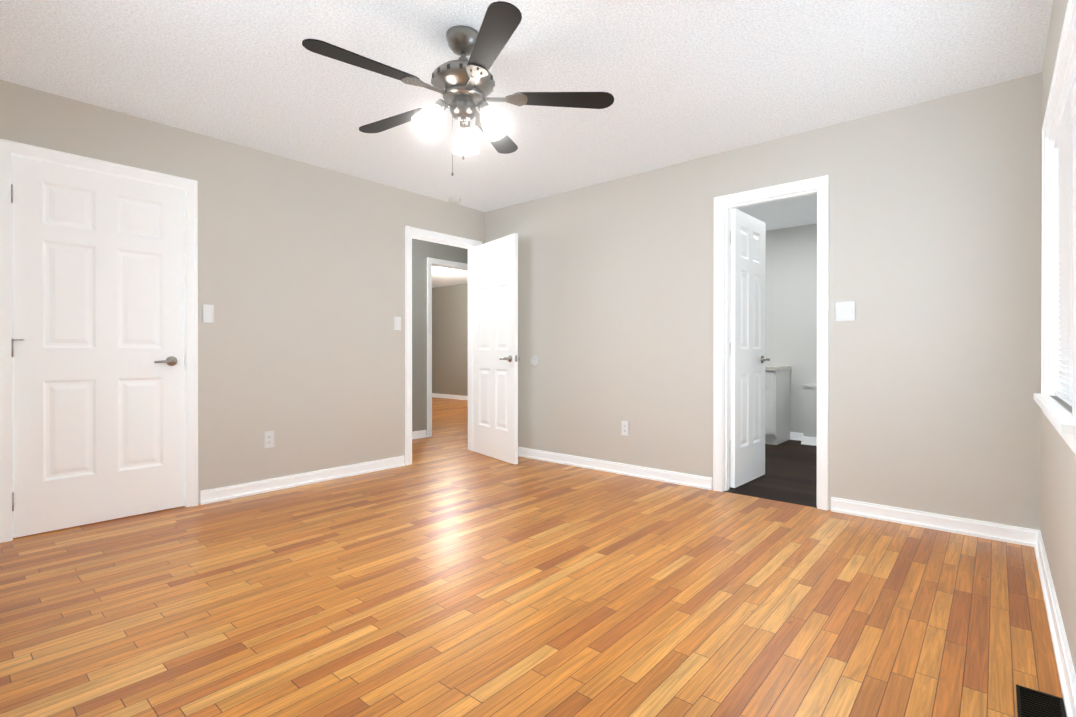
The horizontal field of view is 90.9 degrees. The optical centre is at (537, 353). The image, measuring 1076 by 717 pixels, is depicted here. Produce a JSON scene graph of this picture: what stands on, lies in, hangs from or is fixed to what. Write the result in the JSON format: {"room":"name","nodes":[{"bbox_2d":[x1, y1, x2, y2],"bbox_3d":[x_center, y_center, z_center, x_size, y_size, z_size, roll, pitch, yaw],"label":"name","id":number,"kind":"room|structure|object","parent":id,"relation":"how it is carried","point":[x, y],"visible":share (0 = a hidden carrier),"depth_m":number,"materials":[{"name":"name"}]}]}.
{"room":"empty bedroom","nodes":[
{"label":"empty bedroom","id":0,"kind":"room"},
{"bbox_2d":[12,294,12,364],"bbox_3d":[-2.857,-0.227,3.390,0.650,2.420,1.390,0,0,41],"label":"wall","id":1,"kind":"structure","parent":0,"point":[12,322],"depth_m":3.31,"materials":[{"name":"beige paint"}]},
{"bbox_2d":[0,80,484,503],"bbox_3d":[-2.012,-0.228,3.782,0.115,2.420,4.591,0,0,41],"label":"wall","id":2,"kind":"structure","parent":0,"point":[301,289],"depth_m":3.86,"materials":[{"name":"beige paint"}]},
{"bbox_2d":[12,155,184,537],"bbox_3d":[-2.541,-0.039,3.117,0.155,2.030,0.783,0,0,41],"label":"closet door","id":3,"kind":"structure","parent":2,"relation":"in","point":[98,325],"depth_m":3.06,"materials":[{"name":"white painted wood"},{"name":"brushed nickel handle"}]},
{"bbox_2d":[202,304,213,322],"bbox_3d":[-2.177,-0.267,3.494,0.011,0.118,0.072,0,0,41],"label":"light switch","id":4,"kind":"object","parent":2,"relation":"attached to","point":[207,313],"visible":1,"depth_m":3.49,"materials":[{"name":"white plastic"}]},
{"bbox_2d":[264,431,273,447],"bbox_3d":[-1.924,0.612,3.791,0.010,0.118,0.072,0,0,41],"label":"electrical outlet","id":5,"kind":"object","parent":2,"relation":"attached to","point":[268,439],"visible":1,"depth_m":3.79,"materials":[{"name":"white plastic"}]},
{"bbox_2d":[394,316,400,329],"bbox_3d":[-1.219,-0.266,4.600,0.011,0.118,0.072,0,0,41],"label":"light switch","id":6,"kind":"object","parent":2,"relation":"attached to","point":[397,323],"visible":1,"depth_m":4.59,"materials":[{"name":"white plastic"}]},
{"bbox_2d":[473,233,519,463],"bbox_3d":[-0.412,-0.045,4.972,0.155,2.030,0.769,0,0,-35],"label":"entry door","id":7,"kind":"structure","parent":2,"relation":"in","point":[496,358],"depth_m":4.92,"materials":[{"name":"white painted wood"},{"name":"brushed nickel handle"}]},
{"bbox_2d":[0,139,1075,716],"bbox_3d":[-1.846,-0.079,6.092,11.110,2.105,7.900,0,0,41],"label":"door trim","id":8,"kind":"structure","parent":2,"relation":"attached to","point":[934,521],"depth_m":3.40,"materials":[{"name":"white painted wood"}]},
{"bbox_2d":[412,238,467,435],"bbox_3d":[-1.477,-0.236,6.102,0.115,2.420,4.000,0,0,41],"label":"wall","id":9,"kind":"structure","parent":0,"point":[422,250],"depth_m":6.15,"materials":[{"name":"grey paint"}]},
{"bbox_2d":[432,283,467,395],"bbox_3d":[-1.197,-0.252,10.831,5.885,2.420,0.115,0,0,41],"label":"wall","id":10,"kind":"structure","parent":0,"point":[449,340],"depth_m":11.34,"materials":[{"name":"grey paint"}]},
{"bbox_2d":[0,0,1052,287],"bbox_3d":[-1.906,-1.496,6.083,11.425,0.100,8.215,0,0,41],"label":"ceiling","id":11,"kind":"structure","parent":0,"point":[682,80],"depth_m":2.69,"materials":[{"name":"white paint"}]},
{"bbox_2d":[442,269,454,274],"bbox_3d":[-1.565,-1.414,9.231,0.220,0.085,0.220,0,0,41],"label":"dome ceiling light","id":12,"kind":"object","parent":11,"relation":"attached to","point":[447,272],"visible":1,"depth_m":9.16,"materials":[{"name":"white glass"}]},
{"bbox_2d":[448,197,460,203],"bbox_3d":[-0.774,-1.422,4.920,0.120,0.040,0.120,0,0,41],"label":"smoke detector","id":13,"kind":"object","parent":11,"relation":"attached to","point":[454,200],"visible":1,"depth_m":4.88,"materials":[{"name":"white plastic"}]},
{"bbox_2d":[302,1,613,175],"bbox_3d":[-0.380,-1.115,2.389,1.289,0.636,1.297,0,0,41],"label":"fan","id":14,"kind":"object","parent":11,"relation":"hanging from","point":[463,85],"visible":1,"depth_m":2.32,"materials":[{"name":"grey wood"}]},
{"bbox_2d":[0,397,1063,716],"bbox_3d":[-1.906,1.024,6.092,11.425,0.100,8.215,0,0,41],"label":"floor","id":15,"kind":"structure","parent":0,"point":[446,573],"depth_m":2.09,"materials":[{"name":"brown wood"}]},
{"bbox_2d":[765,366,791,444],"bbox_3d":[2.343,0.491,6.119,0.940,0.965,0.580,0,0,41],"label":"vanity cabinet","id":16,"kind":"object","parent":15,"relation":"on","point":[777,405],"depth_m":5.71,"materials":[{"name":"white wood"}]},
{"bbox_2d":[1016,684,1066,716],"bbox_3d":[1.361,0.987,1.429,0.100,0.006,0.305,0,0,41],"label":"floor vent","id":17,"kind":"object","parent":15,"relation":"in","point":[1032,703],"visible":1,"depth_m":1.49,"materials":[{"name":"black metal"}]},
{"bbox_2d":[485,72,1041,529],"bbox_3d":[1.094,-0.229,4.052,4.225,2.420,0.115,0,0,41],"label":"wall","id":18,"kind":"structure","parent":0,"point":[935,276],"depth_m":3.21,"materials":[{"name":"beige paint"}]},
{"bbox_2d":[530,355,538,366],"bbox_3d":[-0.038,0.065,4.949,0.106,0.106,0.013,0,0,41],"label":"door stop","id":19,"kind":"object","parent":18,"relation":"attached to","point":[534,360],"visible":1,"depth_m":4.94,"materials":[{"name":"white plastic"}]},
{"bbox_2d":[621,421,628,435],"bbox_3d":[0.709,0.604,4.306,0.072,0.118,0.010,0,0,41],"label":"electrical outlet","id":20,"kind":"object","parent":18,"relation":"attached to","point":[625,428],"visible":1,"depth_m":4.30,"materials":[{"name":"white plastic"}]},
{"bbox_2d":[730,208,769,487],"bbox_3d":[1.621,-0.042,4.073,0.155,2.030,0.600,0,0,43],"label":"bathroom door","id":21,"kind":"structure","parent":18,"relation":"in","point":[748,359],"depth_m":4.02,"materials":[{"name":"white painted wood"},{"name":"brushed nickel handle"}]},
{"bbox_2d":[834,301,855,320],"bbox_3d":[1.898,-0.264,3.272,0.118,0.118,0.011,0,0,41],"label":"double light switch","id":22,"kind":"object","parent":18,"relation":"attached to","point":[844,311],"visible":1,"depth_m":3.27,"materials":[{"name":"white plastic"}]},
{"bbox_2d":[765,223,816,432],"bbox_3d":[3.211,-0.235,5.829,3.330,2.420,0.115,0,0,41],"label":"wall","id":23,"kind":"structure","parent":0,"point":[790,296],"depth_m":6.02,"materials":[{"name":"white paint"}]},
{"bbox_2d":[801,436,816,445],"bbox_3d":[3.012,0.933,5.755,0.228,0.085,0.264,0,0,41],"label":"baseboard","id":24,"kind":"structure","parent":23,"relation":"attached to","point":[809,440],"depth_m":5.68,"materials":[{"name":"white wood"}]},
{"bbox_2d":[802,383,816,436],"bbox_3d":[3.019,0.653,5.755,0.214,0.645,0.252,0,0,41],"label":"pony wall","id":25,"kind":"structure","parent":0,"point":[809,410],"depth_m":5.69,"materials":[{"name":"white paint"}]},
{"bbox_2d":[1040,0,1075,673],"bbox_3d":[1.144,-0.219,0.972,0.115,2.420,4.476,0,0,41],"label":"wall","id":26,"kind":"structure","parent":0,"point":[1058,498],"depth_m":1.94,"materials":[{"name":"beige paint"}]},
{"bbox_2d":[1034,0,1075,454],"bbox_3d":[1.844,-0.365,1.807,0.170,1.247,1.346,0,0,41],"label":"window","id":27,"kind":"structure","parent":26,"relation":"in","point":[1061,418],"depth_m":2.24,"materials":[{"name":"white"}]},
{"bbox_2d":[1054,70,1072,406],"bbox_3d":[1.837,-0.365,1.813,0.040,1.080,1.112,0,0,41],"label":"window blinds","id":28,"kind":"object","parent":27,"relation":"attached to","point":[1063,140],"visible":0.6,"depth_m":2.00,"materials":[{"name":"white plastic"}]}
]}

